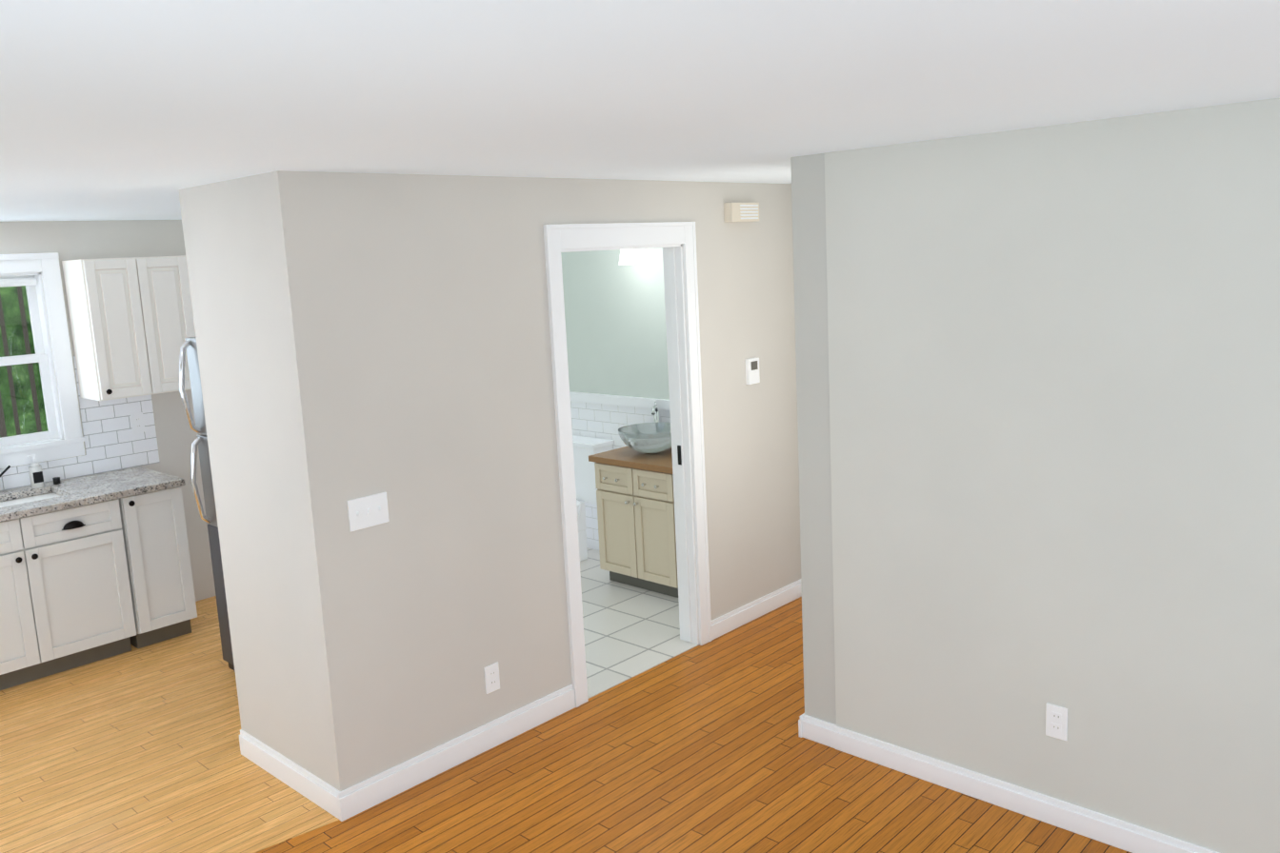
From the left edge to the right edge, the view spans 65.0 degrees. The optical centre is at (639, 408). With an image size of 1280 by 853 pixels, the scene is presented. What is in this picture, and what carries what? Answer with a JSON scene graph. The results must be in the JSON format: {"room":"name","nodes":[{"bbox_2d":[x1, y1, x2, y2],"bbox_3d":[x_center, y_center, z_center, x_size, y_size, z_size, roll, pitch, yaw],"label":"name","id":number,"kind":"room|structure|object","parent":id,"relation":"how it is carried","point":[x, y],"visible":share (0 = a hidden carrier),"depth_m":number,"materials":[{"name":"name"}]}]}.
{"room":"living room","nodes":[
{"label":"living room","id":0,"kind":"room"},
{"bbox_2d":[0,220,215,601],"bbox_3d":[-3.224,0.119,5.775,0.120,2.350,5.850,5,12,43],"label":"wall","id":1,"kind":"structure","parent":0,"point":[176,436],"depth_m":5.97,"materials":[{"name":"beige paint"}]},
{"bbox_2d":[0,252,85,468],"bbox_3d":[-3.583,-0.231,5.334,0.150,1.142,1.021,5,12,43],"label":"kitchen window","id":2,"kind":"structure","parent":1,"relation":"in","point":[21,270],"depth_m":5.58,"materials":[{"name":"white wood"}]},
{"bbox_2d":[0,356,159,491],"bbox_3d":[-3.783,0.171,5.091,0.006,0.688,2.548,5,12,43],"label":"tile backsplash","id":3,"kind":"structure","parent":1,"relation":"attached to","point":[112,442],"depth_m":5.82,"materials":[{"name":"white tile"}]},
{"bbox_2d":[130,412,144,433],"bbox_3d":[-2.968,0.086,5.942,0.008,0.115,0.070,5,12,43],"label":"outlet","id":4,"kind":"object","parent":3,"relation":"attached to","point":[137,423],"visible":1,"depth_m":5.93,"materials":[{"name":"white plastic"}]},
{"bbox_2d":[61,255,195,400],"bbox_3d":[-2.686,-0.508,5.926,0.357,0.770,1.115,5,12,43],"label":"upper cabinet","id":5,"kind":"object","parent":1,"relation":"attached to","point":[131,323],"visible":0.52,"depth_m":5.59,"materials":[{"name":"white paint"}]},
{"bbox_2d":[0,596,339,852],"bbox_3d":[-2.776,1.526,4.234,3.130,0.003,3.850,5,12,43],"label":"kitchen floor","id":6,"kind":"structure","parent":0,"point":[135,750],"depth_m":4.22,"materials":[{"name":"brown wood"}]},
{"bbox_2d":[0,492,156,690],"bbox_3d":[-3.252,0.945,5.282,0.613,0.873,1.020,5,12,43],"label":"base cabinet","id":7,"kind":"object","parent":6,"relation":"on","point":[84,585],"depth_m":5.20,"materials":[{"name":"white paint"}]},
{"bbox_2d":[0,466,185,521],"bbox_3d":[-3.285,0.500,5.180,0.641,0.036,1.605,5,12,43],"label":"countertop","id":8,"kind":"structure","parent":7,"relation":"on","point":[85,490],"depth_m":5.41,"materials":[{"name":"grey stone"}]},
{"bbox_2d":[0,465,60,484],"bbox_3d":[-3.309,0.258,5.389,0.197,0.377,0.355,5,12,43],"label":"faucet","id":9,"kind":"object","parent":8,"relation":"on","point":[56,480],"visible":1,"depth_m":5.55,"materials":[{"name":"black metal"}]},
{"bbox_2d":[26,454,44,488],"bbox_3d":[-3.297,0.342,5.484,0.063,0.181,0.062,5,12,43],"label":"soap bottle","id":10,"kind":"object","parent":8,"relation":"on","point":[36,477],"visible":1,"depth_m":5.47,"materials":[{"name":"white plastic"}]},
{"bbox_2d":[137,486,197,643],"bbox_3d":[-2.864,0.863,5.687,0.613,0.873,0.390,5,12,43],"label":"base cabinet","id":11,"kind":"object","parent":6,"relation":"on","point":[163,520],"depth_m":5.54,"materials":[{"name":"white paint"}]},
{"bbox_2d":[179,337,234,670],"bbox_3d":[-1.724,0.477,5.008,0.700,1.708,0.740,5,12,43],"label":"fridge","id":12,"kind":"object","parent":6,"relation":"on","point":[210,518],"visible":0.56,"depth_m":4.95,"materials":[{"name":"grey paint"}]},
{"bbox_2d":[178,187,250,735],"bbox_3d":[-1.358,0.239,4.407,0.120,2.350,0.990,5,12,43],"label":"wall","id":13,"kind":"structure","parent":0,"point":[184,193],"depth_m":4.04,"materials":[{"name":"beige paint"}]},
{"bbox_2d":[189,175,315,775],"bbox_3d":[-1.401,0.327,3.857,0.540,2.350,0.120,5,12,43],"label":"wall","id":14,"kind":"structure","parent":0,"point":[225,218],"depth_m":3.83,"materials":[{"name":"beige paint"}]},
{"bbox_2d":[239,729,330,814],"bbox_3d":[-1.400,1.441,3.988,0.798,0.110,0.016,5,12,43],"label":"baseboard","id":15,"kind":"structure","parent":14,"relation":"attached to","point":[286,770],"depth_m":3.98,"materials":[{"name":"white wood"}]},
{"bbox_2d":[254,170,800,791],"bbox_3d":[-0.179,0.142,4.659,0.120,2.350,2.990,5,12,43],"label":"wall","id":16,"kind":"structure","parent":0,"point":[357,334],"depth_m":3.98,"materials":[{"name":"beige paint"}]},
{"bbox_2d":[346,492,389,531],"bbox_3d":[-0.998,0.381,3.707,0.018,0.115,0.162,5,12,43],"label":"switch plate","id":17,"kind":"object","parent":16,"relation":"attached to","point":[368,511],"visible":1,"depth_m":3.71,"materials":[{"name":"white plastic"}]},
{"bbox_2d":[326,684,575,821],"bbox_3d":[-0.705,1.386,4.126,0.018,0.110,1.180,5,12,43],"label":"baseboard","id":18,"kind":"structure","parent":16,"relation":"attached to","point":[342,806],"depth_m":4.04,"materials":[{"name":"white wood"}]},
{"bbox_2d":[483,661,499,694],"bbox_3d":[-0.616,1.127,4.198,0.008,0.115,0.070,5,12,43],"label":"outlet","id":19,"kind":"object","parent":16,"relation":"attached to","point":[491,678],"visible":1,"depth_m":4.19,"materials":[{"name":"white plastic"}]},
{"bbox_2d":[542,221,711,707],"bbox_3d":[-0.060,0.216,4.777,0.142,2.155,0.969,5,12,43],"label":"door frame","id":20,"kind":"structure","parent":16,"relation":"attached to","point":[670,238],"depth_m":4.92,"materials":[{"name":"white wood"}]},
{"bbox_2d":[723,202,759,221],"bbox_3d":[0.524,-1.008,5.165,0.052,0.095,0.230,5,12,43],"label":"door chime","id":21,"kind":"object","parent":16,"relation":"attached to","point":[741,211],"visible":1,"depth_m":5.12,"materials":[{"name":"beige plastic"}]},
{"bbox_2d":[745,357,759,384],"bbox_3d":[0.600,-0.199,5.348,0.026,0.135,0.090,5,12,43],"label":"thermostat","id":22,"kind":"object","parent":16,"relation":"attached to","point":[752,376],"visible":1,"depth_m":5.33,"materials":[{"name":"white plastic"}]},
{"bbox_2d":[711,579,801,640],"bbox_3d":[0.643,1.105,5.536,0.016,0.100,0.817,5,12,43],"label":"baseboard","id":23,"kind":"structure","parent":16,"relation":"attached to","point":[750,611],"depth_m":5.52,"materials":[{"name":"white wood"}]},
{"bbox_2d":[560,247,670,550],"bbox_3d":[-0.554,-0.014,5.782,1.980,2.350,1.850,5,12,43],"label":"wall","id":24,"kind":"structure","parent":0,"point":[616,339],"depth_m":6.56,"materials":[{"name":"green paint"}]},
{"bbox_2d":[619,249,636,264],"bbox_3d":[-0.063,-0.996,6.206,0.120,0.210,0.162,5,12,43],"label":"light","id":25,"kind":"object","parent":24,"relation":"attached to","point":[627,256],"visible":0.31,"depth_m":6.16,"materials":[{"name":"white glass"}]},
{"bbox_2d":[580,547,699,699],"bbox_3d":[-0.470,1.151,5.903,2.099,0.004,1.798,5,12,43],"label":"floor","id":26,"kind":"structure","parent":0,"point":[630,631],"depth_m":5.46,"materials":[{"name":"white tile"}]},
{"bbox_2d":[572,435,613,561],"bbox_3d":[-0.559,0.636,6.635,0.460,0.794,0.698,5,12,43],"label":"toilet","id":27,"kind":"object","parent":26,"relation":"on","point":[584,450],"visible":0.23,"depth_m":6.66,"materials":[{"name":"white ceramic"}]},
{"bbox_2d":[588,446,678,598],"bbox_3d":[0.238,0.686,6.007,1.005,0.809,0.520,5,12,43],"label":"bathroom vanity","id":28,"kind":"object","parent":26,"relation":"on","point":[635,517],"visible":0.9,"depth_m":5.95,"materials":[{"name":"beige paint"}]},
{"bbox_2d":[618,401,671,454],"bbox_3d":[0.070,0.130,6.097,0.400,0.276,0.412,5,12,43],"label":"vessel sink","id":29,"kind":"object","parent":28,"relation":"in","point":[654,437],"visible":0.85,"depth_m":6.00,"materials":[{"name":"clear glass"}]},
{"bbox_2d":[0,0,1279,221],"bbox_3d":[-0.409,-0.839,2.890,8.080,0.150,5.850,5,12,43],"label":"ceiling","id":30,"kind":"structure","parent":0,"point":[130,109],"depth_m":1.97,"materials":[{"name":"paint"}]},
{"bbox_2d":[256,597,1131,852],"bbox_3d":[-0.289,1.585,3.267,8.080,0.060,5.850,5,12,43],"label":"floor","id":31,"kind":"structure","parent":0,"point":[704,749],"depth_m":3.80,"materials":[{"name":"brown wood"}]},
{"bbox_2d":[790,98,1279,852],"bbox_3d":[1.552,0.283,3.200,2.450,2.350,0.100,5,12,43],"label":"wall","id":32,"kind":"structure","parent":0,"point":[1038,409],"depth_m":3.29,"materials":[{"name":"paint"}]},
{"bbox_2d":[798,713,1219,852],"bbox_3d":[1.527,1.400,3.374,2.364,0.095,0.029,5,12,43],"label":"baseboard","id":33,"kind":"structure","parent":32,"relation":"attached to","point":[1117,833],"depth_m":3.59,"materials":[{"name":"white wood"}]},
{"bbox_2d":[1045,702,1067,740],"bbox_3d":[1.415,1.066,3.414,0.070,0.115,0.008,5,12,43],"label":"outlet","id":34,"kind":"object","parent":32,"relation":"attached to","point":[1056,721],"visible":1,"depth_m":3.41,"materials":[{"name":"white plastic"}]},
{"bbox_3d":[-5.501,2.004,9.697,7.920,0.050,18.000,5,12,43],"label":"ground","id":35,"kind":"structure","parent":0,"visible":0},
{"bbox_2d":[0,391,7,438],"bbox_3d":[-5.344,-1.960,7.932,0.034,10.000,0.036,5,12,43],"label":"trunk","id":36,"kind":"object","parent":35,"relation":"on","point":[2,427],"depth_m":8.25,"materials":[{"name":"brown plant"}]},
{"bbox_2d":[0,294,20,435],"bbox_3d":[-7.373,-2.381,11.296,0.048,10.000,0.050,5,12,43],"label":"trunk","id":37,"kind":"object","parent":35,"relation":"on","point":[10,375],"depth_m":11.59,"materials":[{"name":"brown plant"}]},
{"bbox_2d":[17,286,41,432],"bbox_3d":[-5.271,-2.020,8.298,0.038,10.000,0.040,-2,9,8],"label":"trunk","id":38,"kind":"object","parent":35,"relation":"on","point":[24,325],"depth_m":8.54,"materials":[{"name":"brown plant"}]},
{"label":"outside","id":39,"kind":"structure","parent":0,"visible":0},
{"bbox_2d":[0,285,48,437],"bbox_3d":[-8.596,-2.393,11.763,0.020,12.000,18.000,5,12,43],"label":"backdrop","id":40,"kind":"structure","parent":39,"point":[14,336],"depth_m":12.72,"materials":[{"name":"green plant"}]}
]}

